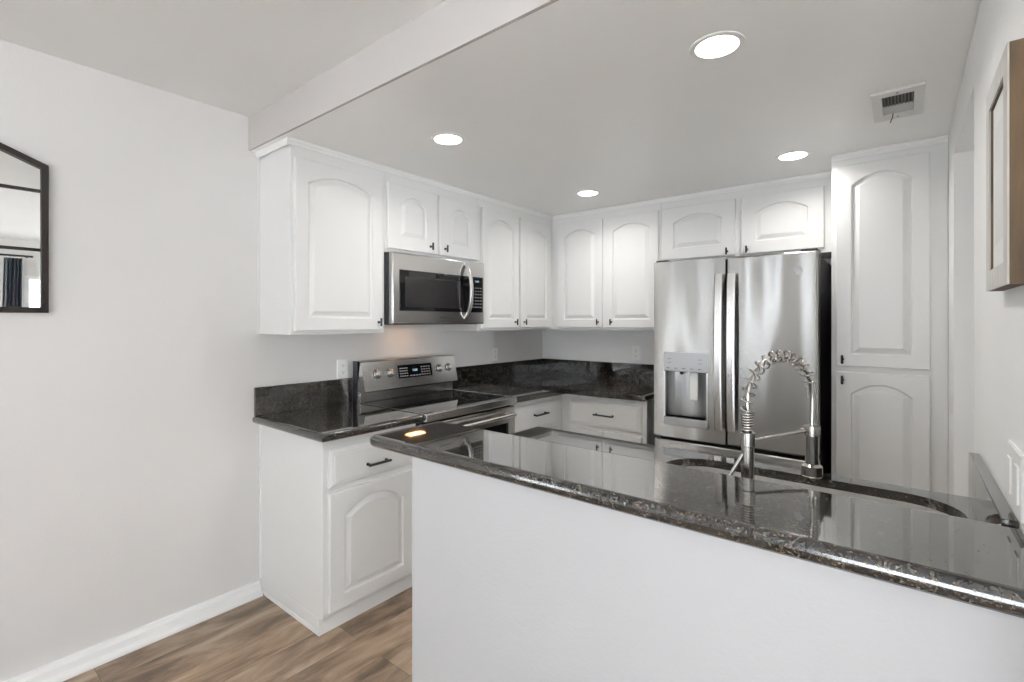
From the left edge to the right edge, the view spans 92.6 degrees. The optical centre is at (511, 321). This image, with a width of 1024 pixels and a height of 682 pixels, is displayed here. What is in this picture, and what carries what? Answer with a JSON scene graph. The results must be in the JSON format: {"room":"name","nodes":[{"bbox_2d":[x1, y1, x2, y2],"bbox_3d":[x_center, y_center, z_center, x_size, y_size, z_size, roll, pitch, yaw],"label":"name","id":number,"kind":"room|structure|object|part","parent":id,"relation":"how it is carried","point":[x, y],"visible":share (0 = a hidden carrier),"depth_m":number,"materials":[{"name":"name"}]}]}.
{"room":"kitchen","nodes":[
{"label":"kitchen","id":0,"kind":"room"},
{"bbox_2d":[0,0,445,116],"bbox_3d":[0.629,-1.080,0.066,6.300,0.080,6.700,0,0,39],"label":"ceiling","id":1,"kind":"structure","parent":0,"point":[241,57],"depth_m":1.78,"materials":[{"name":"paint"}]},
{"bbox_2d":[63,587,411,681],"bbox_3d":[0.629,1.426,0.066,6.300,0.060,6.700,0,0,39],"label":"floor","id":2,"kind":"structure","parent":0,"point":[256,640],"depth_m":2.08,"materials":[{"name":"wood"}]},
{"bbox_2d":[259,424,415,635],"bbox_3d":[-0.885,0.959,2.531,0.652,0.872,0.533,0,0,39],"label":"base cabinet","id":3,"kind":"object","parent":2,"relation":"on","point":[335,517],"visible":0.9,"depth_m":2.31,"materials":[{"name":"paint"}]},
{"bbox_2d":[252,402,422,442],"bbox_3d":[-0.892,0.502,2.516,0.659,0.040,0.567,0,0,39],"label":"countertop","id":4,"kind":"structure","parent":3,"relation":"on","point":[322,424],"depth_m":2.41,"materials":[{"name":"stone"}]},
{"bbox_3d":[-0.662,0.658,2.357,0.020,0.167,0.478,0,0,39],"label":"drawer","id":5,"kind":"part","parent":3,"relation":"part of","materials":[{"name":"paint"}]},
{"bbox_3d":[-0.662,1.030,2.357,0.020,0.532,0.478,0,0,39],"label":"door","id":6,"kind":"part","parent":3,"relation":"part of","materials":[{"name":"paint"}]},
{"bbox_3d":[-0.637,0.674,2.345,0.034,0.016,0.125,0,0,39],"label":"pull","id":7,"kind":"part","parent":3,"relation":"part of","materials":[{"name":"black metal"}]},
{"bbox_2d":[353,355,516,433],"bbox_3d":[-0.442,0.816,3.008,0.700,1.159,0.760,0,0,39],"label":"electric range","id":8,"kind":"object","parent":2,"relation":"on","point":[423,385],"visible":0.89,"depth_m":3.00,"materials":[{"name":"silver glass"}]},
{"bbox_3d":[-0.803,0.315,2.938,0.037,0.048,0.048,0,0,39],"label":"knob","id":9,"kind":"part","parent":8,"relation":"part of","materials":[{"name":"silver metal"}]},
{"bbox_3d":[-0.742,0.315,3.014,0.037,0.048,0.048,0,0,39],"label":"knob","id":10,"kind":"part","parent":8,"relation":"part of","materials":[{"name":"silver metal"}]},
{"bbox_3d":[-0.676,0.480,2.714,0.552,0.002,0.006,0,0,39],"label":"trim","id":11,"kind":"part","parent":8,"relation":"part of","materials":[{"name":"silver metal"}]},
{"bbox_3d":[-0.649,0.327,3.174,0.077,0.181,0.760,0,0,39],"label":"control panel","id":12,"kind":"part","parent":8,"relation":"part of","materials":[{"name":"silver metal"}]},
{"bbox_2d":[359,389,509,414],"bbox_3d":[-0.447,0.487,3.012,0.566,0.012,0.758,0,0,39],"label":"cooktop","id":13,"kind":"object","parent":8,"relation":"in","point":[423,402],"depth_m":2.99,"materials":[{"name":"black glass"}]},
{"bbox_3d":[-0.486,0.315,3.334,0.037,0.048,0.048,0,0,39],"label":"knob","id":14,"kind":"part","parent":8,"relation":"part of","materials":[{"name":"silver metal"}]},
{"bbox_3d":[-0.433,0.315,3.400,0.037,0.048,0.048,0,0,39],"label":"knob","id":15,"kind":"part","parent":8,"relation":"part of","materials":[{"name":"silver metal"}]},
{"bbox_3d":[-0.233,0.855,2.841,0.043,0.642,0.754,0,0,39],"label":"oven door","id":16,"kind":"part","parent":8,"relation":"part of","materials":[{"name":"silver metal"}]},
{"bbox_3d":[-0.214,0.500,2.826,0.028,0.040,0.758,0,0,39],"label":"trim","id":17,"kind":"part","parent":8,"relation":"part of","materials":[{"name":"silver metal"}]},
{"bbox_3d":[-0.206,0.480,3.301,0.552,0.002,0.006,0,0,39],"label":"trim","id":18,"kind":"part","parent":8,"relation":"part of","materials":[{"name":"silver metal"}]},
{"bbox_3d":[-0.194,0.581,2.809,0.065,0.028,0.662,0,0,39],"label":"handle","id":19,"kind":"part","parent":8,"relation":"part of","materials":[{"name":"silver metal"}]},
{"bbox_2d":[512,395,561,432],"bbox_3d":[0.148,0.959,3.820,0.652,0.872,1.239,0,0,39],"label":"base cabinet","id":20,"kind":"object","parent":2,"relation":"on","point":[546,412],"visible":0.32,"depth_m":3.41,"materials":[{"name":"paint"}]},
{"bbox_3d":[0.205,0.641,3.397,0.034,0.016,0.150,0,0,39],"label":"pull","id":21,"kind":"part","parent":20,"relation":"part of","materials":[{"name":"black metal"}]},
{"bbox_2d":[453,374,653,402],"bbox_3d":[0.395,0.502,3.621,1.287,0.040,1.240,0,0,39],"label":"countertop","id":22,"kind":"structure","parent":20,"relation":"on","point":[528,388],"depth_m":3.55,"materials":[{"name":"stone"}]},
{"bbox_2d":[562,394,658,444],"bbox_3d":[0.805,0.959,3.669,0.667,0.872,0.652,0,0,39],"label":"base cabinet","id":23,"kind":"object","parent":2,"relation":"on","point":[620,419],"visible":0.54,"depth_m":3.40,"materials":[{"name":"paint"}]},
{"bbox_3d":[0.532,1.034,3.526,0.278,0.525,0.020,0,0,39],"label":"door","id":24,"kind":"part","parent":23,"relation":"part of","materials":[{"name":"paint"}]},
{"bbox_3d":[0.636,0.654,3.409,0.150,0.016,0.034,0,0,39],"label":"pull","id":25,"kind":"part","parent":23,"relation":"part of","materials":[{"name":"metal"}]},
{"bbox_3d":[0.644,0.656,3.436,0.564,0.190,0.020,0,0,39],"label":"drawer","id":26,"kind":"part","parent":23,"relation":"part of","materials":[{"name":"paint"}]},
{"bbox_3d":[0.755,1.034,3.347,0.278,0.525,0.020,0,0,39],"label":"door","id":27,"kind":"part","parent":23,"relation":"part of","materials":[{"name":"paint"}]},
{"bbox_2d":[654,248,830,473],"bbox_3d":[1.425,0.513,2.988,0.846,1.764,0.883,0,0,39],"label":"refrigerator","id":28,"kind":"object","parent":2,"relation":"on","point":[714,318],"visible":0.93,"depth_m":2.66,"materials":[{"name":"silver metal"}]},
{"bbox_3d":[0.910,0.426,2.915,0.010,0.269,0.007,0,0,39],"label":"dispenser trim","id":29,"kind":"part","parent":28,"relation":"part of","materials":[{"name":"silver metal"}]},
{"bbox_3d":[1.010,0.235,2.844,0.255,0.112,0.026,0,0,39],"label":"dispenser panel","id":30,"kind":"part","parent":28,"relation":"part of","materials":[{"name":"silver metal"}]},
{"bbox_3d":[1.044,0.162,2.861,0.409,1.036,0.082,0,0,39],"label":"door","id":31,"kind":"part","parent":28,"relation":"part of","materials":[{"name":"silver metal"}]},
{"bbox_3d":[1.102,0.426,2.761,0.010,0.269,0.007,0,0,39],"label":"dispenser trim","id":32,"kind":"part","parent":28,"relation":"part of","materials":[{"name":"silver metal"}]},
{"bbox_3d":[1.137,0.166,2.694,0.042,0.860,0.064,0,0,39],"label":"handle","id":33,"kind":"part","parent":28,"relation":"part of","materials":[{"name":"silver metal"}]},
{"bbox_3d":[1.188,0.166,2.654,0.042,0.860,0.064,0,0,39],"label":"handle","id":34,"kind":"part","parent":28,"relation":"part of","materials":[{"name":"silver metal"}]},
{"bbox_3d":[1.214,0.997,2.725,0.846,0.598,0.082,0,0,39],"label":"freezer drawer","id":35,"kind":"part","parent":28,"relation":"part of","materials":[{"name":"silver metal"}]},
{"bbox_3d":[1.376,0.162,2.595,0.430,1.036,0.082,0,0,39],"label":"door","id":36,"kind":"part","parent":28,"relation":"part of","materials":[{"name":"silver metal"}]},
{"bbox_2d":[831,142,947,493],"bbox_3d":[2.041,0.263,2.657,0.459,2.265,0.687,0,0,39],"label":"pantry cabinet","id":37,"kind":"object","parent":2,"relation":"on","point":[889,210],"visible":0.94,"depth_m":2.40,"materials":[{"name":"paint"}]},
{"bbox_3d":[1.834,0.767,2.434,0.373,1.018,0.020,0,0,39],"label":"door","id":38,"kind":"part","parent":37,"relation":"part of","materials":[{"name":"paint"}]},
{"bbox_3d":[1.834,-0.288,2.434,0.373,1.032,0.020,0,0,39],"label":"door","id":39,"kind":"part","parent":37,"relation":"part of","materials":[{"name":"paint"}]},
{"bbox_3d":[0.532,0.952,1.553,1.418,0.886,0.600,0,0,39],"label":"cabinet","id":40,"kind":"object","parent":2,"relation":"on","visible":0},
{"bbox_2d":[511,426,976,520],"bbox_3d":[0.513,0.495,1.566,1.478,0.026,0.584,0,0,39],"label":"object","id":41,"kind":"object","parent":40,"relation":"on","point":[949,504],"depth_m":1.61,"materials":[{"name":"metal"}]},
{"bbox_2d":[728,349,822,478],"bbox_3d":[0.679,0.276,1.255,0.291,0.411,0.054,0,0,-20],"label":"faucet","id":42,"kind":"object","parent":41,"relation":"on","point":[811,468],"visible":0.97,"depth_m":1.25,"materials":[{"name":"silver metal"}]},
{"bbox_3d":[0.559,0.360,1.222,0.044,0.062,0.010,0,0,-1],"label":"lever","id":43,"kind":"part","parent":42,"relation":"part of","materials":[{"name":"silver metal"}]},
{"bbox_3d":[0.706,0.289,1.271,0.220,0.029,0.039,0,0,-15],"label":"docking arm","id":44,"kind":"part","parent":42,"relation":"part of","materials":[{"name":"silver metal"}]},
{"bbox_2d":[684,466,949,515],"bbox_3d":[0.782,0.610,1.388,0.783,0.202,0.423,0,0,39],"label":"sink","id":45,"kind":"object","parent":41,"relation":"in","point":[761,478],"visible":0.08,"depth_m":1.49,"materials":[{"name":"silver metal"}]},
{"bbox_2d":[0,40,541,681],"bbox_3d":[-1.792,0.178,2.018,0.120,2.436,6.720,0,0,39],"label":"wall","id":46,"kind":"structure","parent":0,"point":[129,437],"depth_m":2.12,"materials":[{"name":"paint"}]},
{"bbox_2d":[0,142,48,312],"bbox_3d":[-2.065,-0.380,1.560,0.023,0.692,0.860,0,0,39],"label":"wall mirror","id":47,"kind":"object","parent":46,"relation":"attached to","point":[24,180],"visible":1,"depth_m":1.84,"materials":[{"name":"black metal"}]},
{"bbox_2d":[3,579,262,681],"bbox_3d":[-2.163,1.363,1.417,0.052,0.066,2.799,0,0,39],"label":"baseboard","id":48,"kind":"structure","parent":46,"relation":"attached to","point":[60,670],"depth_m":2.10,"materials":[{"name":"paint"}]},
{"bbox_2d":[255,137,287,158],"bbox_3d":[-1.186,-0.854,2.412,0.330,0.030,0.013,0,0,39],"label":"trim","id":49,"kind":"structure","parent":46,"relation":"attached to","point":[281,143],"depth_m":2.41,"materials":[{"name":"paint"}]},
{"bbox_2d":[254,378,351,415],"bbox_3d":[-1.140,0.409,2.718,0.020,0.146,0.560,0,0,39],"label":"backsplash","id":50,"kind":"structure","parent":46,"relation":"attached to","point":[273,399],"depth_m":2.68,"materials":[{"name":"stone"}]},
{"bbox_2d":[258,144,383,334],"bbox_3d":[-0.993,-0.403,2.614,0.380,0.933,0.542,0,0,39],"label":"upper cabinet","id":51,"kind":"object","parent":46,"relation":"attached to","point":[321,216],"visible":0.97,"depth_m":2.46,"materials":[{"name":"paint"}]},
{"bbox_3d":[-0.877,-0.371,2.518,0.020,0.830,0.496,0,0,39],"label":"door","id":52,"kind":"part","parent":51,"relation":"part of","materials":[{"name":"paint"}]},
{"bbox_2d":[337,359,347,378],"bbox_3d":[-1.003,0.280,2.900,0.008,0.110,0.073,0,0,39],"label":"wall outlet","id":53,"kind":"object","parent":46,"relation":"attached to","point":[342,365],"visible":1,"depth_m":2.90,"materials":[{"name":"white plastic"}]},
{"bbox_2d":[384,172,478,262],"bbox_3d":[-0.585,-0.631,3.123,0.380,0.478,0.761,0,0,39],"label":"upper cabinet","id":54,"kind":"object","parent":46,"relation":"attached to","point":[420,218],"visible":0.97,"depth_m":2.97,"materials":[{"name":"paint"}]},
{"bbox_3d":[-0.583,-0.600,2.885,0.020,0.371,0.368,0,0,39],"label":"door","id":55,"kind":"part","parent":54,"relation":"part of","materials":[{"name":"paint"}]},
{"bbox_2d":[384,251,483,324],"bbox_3d":[-0.554,-0.186,3.097,0.458,0.407,0.757,0,0,39],"label":"microwave","id":56,"kind":"object","parent":54,"relation":"attached to","point":[418,289],"visible":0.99,"depth_m":2.91,"materials":[{"name":"silver metal"}]},
{"bbox_3d":[-0.277,-0.197,3.130,0.066,0.361,0.031,0,0,39],"label":"handle","id":57,"kind":"part","parent":56,"relation":"part of","materials":[{"name":"silver metal"}]},
{"bbox_3d":[-0.236,-0.177,3.225,0.008,0.233,0.126,0,0,39],"label":"control panel","id":58,"kind":"part","parent":56,"relation":"part of","materials":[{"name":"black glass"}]},
{"bbox_3d":[-0.343,-0.600,3.185,0.020,0.371,0.357,0,0,39],"label":"door","id":59,"kind":"part","parent":54,"relation":"part of","materials":[{"name":"paint"}]},
{"bbox_2d":[492,347,497,360],"bbox_3d":[-0.139,0.263,3.979,0.008,0.110,0.072,0,0,39],"label":"wall outlet","id":60,"kind":"object","parent":46,"relation":"attached to","point":[494,349],"visible":1,"depth_m":3.98,"materials":[{"name":"white plastic"}]},
{"bbox_2d":[444,198,551,330],"bbox_3d":[0.041,-0.403,3.905,0.380,0.933,1.241,0,0,39],"label":"upper cabinet","id":61,"kind":"object","parent":46,"relation":"attached to","point":[515,246],"visible":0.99,"depth_m":3.62,"materials":[{"name":"paint"}]},
{"bbox_3d":[-0.081,-0.371,3.512,0.020,0.830,0.402,0,0,39],"label":"door","id":62,"kind":"part","parent":61,"relation":"part of","materials":[{"name":"paint"}]},
{"bbox_3d":[0.185,-0.371,3.844,0.020,0.830,0.401,0,0,39],"label":"door","id":63,"kind":"part","parent":61,"relation":"part of","materials":[{"name":"paint"}]},
{"bbox_2d":[453,358,542,386],"bbox_3d":[-0.105,0.409,4.009,0.020,0.146,1.218,0,0,39],"label":"backsplash","id":64,"kind":"structure","parent":46,"relation":"attached to","point":[483,373],"depth_m":3.98,"materials":[{"name":"stone"}]},
{"bbox_2d":[248,0,558,150],"bbox_3d":[-0.211,-0.955,1.590,2.882,0.168,0.012,0,0,39],"label":"beam","id":65,"kind":"structure","parent":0,"point":[450,26],"depth_m":1.76,"materials":[{"name":"paint"}]},
{"bbox_2d":[252,0,980,215],"bbox_3d":[0.599,-0.955,2.601,2.882,0.168,2.580,0,0,39],"label":"ceiling","id":66,"kind":"structure","parent":0,"point":[566,98],"depth_m":1.93,"materials":[{"name":"paint"}]},
{"bbox_2d":[286,137,552,219],"bbox_3d":[-0.359,-0.854,3.169,0.013,0.030,2.230,0,0,39],"label":"trim","id":67,"kind":"structure","parent":66,"relation":"attached to","point":[289,140],"depth_m":2.82,"materials":[{"name":"paint"}]},
{"bbox_2d":[431,132,464,145],"bbox_3d":[-0.305,-0.868,2.332,0.164,0.005,0.164,0,0,39],"label":"recessed light","id":68,"kind":"object","parent":66,"relation":"in","point":[449,139],"visible":1,"depth_m":2.32,"materials":[{"name":"white plastic"}]},
{"bbox_2d":[576,190,599,195],"bbox_3d":[0.514,-0.868,3.311,0.164,0.005,0.164,0,0,39],"label":"recessed light","id":69,"kind":"object","parent":66,"relation":"in","point":[583,192],"visible":1,"depth_m":3.30,"materials":[{"name":"white plastic"}]},
{"bbox_2d":[553,171,830,219],"bbox_3d":[1.101,-0.854,3.418,1.956,0.030,0.013,0,0,39],"label":"trim","id":70,"kind":"structure","parent":66,"relation":"attached to","point":[828,173],"depth_m":3.27,"materials":[{"name":"paint"}]},
{"bbox_2d":[689,31,745,59],"bbox_3d":[0.647,-0.868,1.545,0.164,0.005,0.164,0,0,39],"label":"recessed light","id":71,"kind":"object","parent":66,"relation":"in","point":[721,44],"visible":1,"depth_m":1.53,"materials":[{"name":"white plastic"}]},
{"bbox_2d":[775,150,810,160],"bbox_3d":[1.472,-0.868,2.564,0.164,0.005,0.164,0,0,39],"label":"recessed light","id":72,"kind":"object","parent":66,"relation":"in","point":[798,154],"visible":1,"depth_m":2.55,"materials":[{"name":"white plastic"}]},
{"bbox_2d":[871,81,925,122],"bbox_3d":[1.535,-0.852,1.947,0.162,0.037,0.320,0,0,39],"label":"ceiling vent","id":73,"kind":"object","parent":66,"relation":"in","point":[905,101],"visible":1,"depth_m":1.93,"materials":[{"name":"metal"}]},
{"bbox_2d":[542,258,830,364],"bbox_3d":[1.396,0.263,3.692,2.762,2.267,0.120,0,0,39],"label":"wall","id":74,"kind":"structure","parent":0,"point":[584,345],"depth_m":4.15,"materials":[{"name":"paint"}]},
{"bbox_2d":[543,358,653,382],"bbox_3d":[0.777,0.409,4.097,1.287,0.146,0.020,0,0,39],"label":"backsplash","id":75,"kind":"structure","parent":74,"relation":"attached to","point":[632,372],"depth_m":4.11,"materials":[{"name":"stone"}]},
{"bbox_2d":[552,203,660,330],"bbox_3d":[0.781,-0.403,3.863,0.925,0.933,0.380,0,0,39],"label":"upper cabinet","id":76,"kind":"object","parent":74,"relation":"attached to","point":[603,262],"visible":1,"depth_m":3.71,"materials":[{"name":"paint"}]},
{"bbox_3d":[0.535,-0.371,3.868,0.404,0.830,0.020,0,0,39],"label":"door","id":77,"kind":"part","parent":76,"relation":"part of","materials":[{"name":"paint"}]},
{"bbox_3d":[0.875,-0.371,3.596,0.416,0.830,0.020,0,0,39],"label":"door","id":78,"kind":"part","parent":76,"relation":"part of","materials":[{"name":"paint"}]},
{"bbox_2d":[632,346,640,360],"bbox_3d":[0.996,0.256,3.930,0.073,0.114,0.008,0,0,39],"label":"wall outlet","id":79,"kind":"object","parent":74,"relation":"attached to","point":[636,351],"visible":1,"depth_m":3.93,"materials":[{"name":"white plastic"}]},
{"bbox_2d":[661,177,830,260],"bbox_3d":[1.550,-0.637,3.247,1.043,0.466,0.380,0,0,39],"label":"upper cabinet","id":80,"kind":"object","parent":74,"relation":"attached to","point":[795,216],"visible":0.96,"depth_m":3.08,"materials":[{"name":"paint"}]},
{"bbox_3d":[1.248,-0.610,3.297,0.482,0.360,0.020,0,0,39],"label":"door","id":81,"kind":"part","parent":80,"relation":"part of","materials":[{"name":"paint"}]},
{"bbox_3d":[1.639,-0.610,2.984,0.448,0.360,0.020,0,0,39],"label":"door","id":82,"kind":"part","parent":80,"relation":"part of","materials":[{"name":"paint"}]},
{"bbox_2d":[412,457,1023,681],"bbox_3d":[0.296,0.901,1.175,1.329,0.991,0.260,0,0,39],"label":"wall","id":83,"kind":"structure","parent":0,"point":[511,582],"depth_m":1.03,"materials":[{"name":"paint"}]},
{"bbox_2d":[370,421,1023,618],"bbox_3d":[0.221,0.385,1.227,1.510,0.039,0.310,0,0,39],"label":"countertop","id":84,"kind":"structure","parent":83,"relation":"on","point":[968,561],"depth_m":0.94,"materials":[{"name":"stone"}]},
{"bbox_2d":[948,0,1023,533],"bbox_3d":[1.627,0.179,1.675,0.120,2.435,2.980,0,0,39],"label":"wall","id":85,"kind":"structure","parent":0,"point":[986,329],"depth_m":1.36,"materials":[{"name":"paint"}]},
{"bbox_2d":[831,135,947,161],"bbox_3d":[1.853,-0.854,2.423,0.459,0.030,0.013,0,0,39],"label":"trim","id":86,"kind":"structure","parent":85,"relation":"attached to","point":[940,139],"depth_m":2.41,"materials":[{"name":"paint"}]},
{"bbox_2d":[968,452,1018,527],"bbox_3d":[1.081,0.420,1.110,0.023,0.124,0.582,0,0,39],"label":"backsplash","id":87,"kind":"structure","parent":85,"relation":"attached to","point":[989,505],"depth_m":1.09,"materials":[{"name":"stone"}]},
{"bbox_2d":[986,38,1023,291],"bbox_3d":[0.928,-0.268,0.921,0.026,0.408,0.266,0,0,39],"label":"picture frame","id":88,"kind":"object","parent":85,"relation":"attached to","point":[1005,97],"visible":1,"depth_m":0.84,"materials":[{"name":"brown wood"}]},
{"bbox_3d":[0.919,-0.268,0.929,0.003,0.408,0.266,0,0,39],"label":"frame","id":89,"kind":"part","parent":88,"relation":"part of","materials":[{"name":"brown wood"}]},
{"bbox_2d":[995,114,1002,243],"bbox_3d":[0.923,-0.268,0.926,0.001,0.228,0.116,0,0,39],"label":"print","id":90,"kind":"object","parent":88,"relation":"attached to","point":[999,123],"depth_m":0.93},
{"bbox_2d":[1006,440,1023,524],"bbox_3d":[0.916,0.287,0.892,0.008,0.118,0.148,0,0,39],"label":"wall switch","id":91,"kind":"object","parent":85,"relation":"attached to","point":[1014,457],"visible":1,"depth_m":0.87,"materials":[{"name":"white plastic"}]}
]}

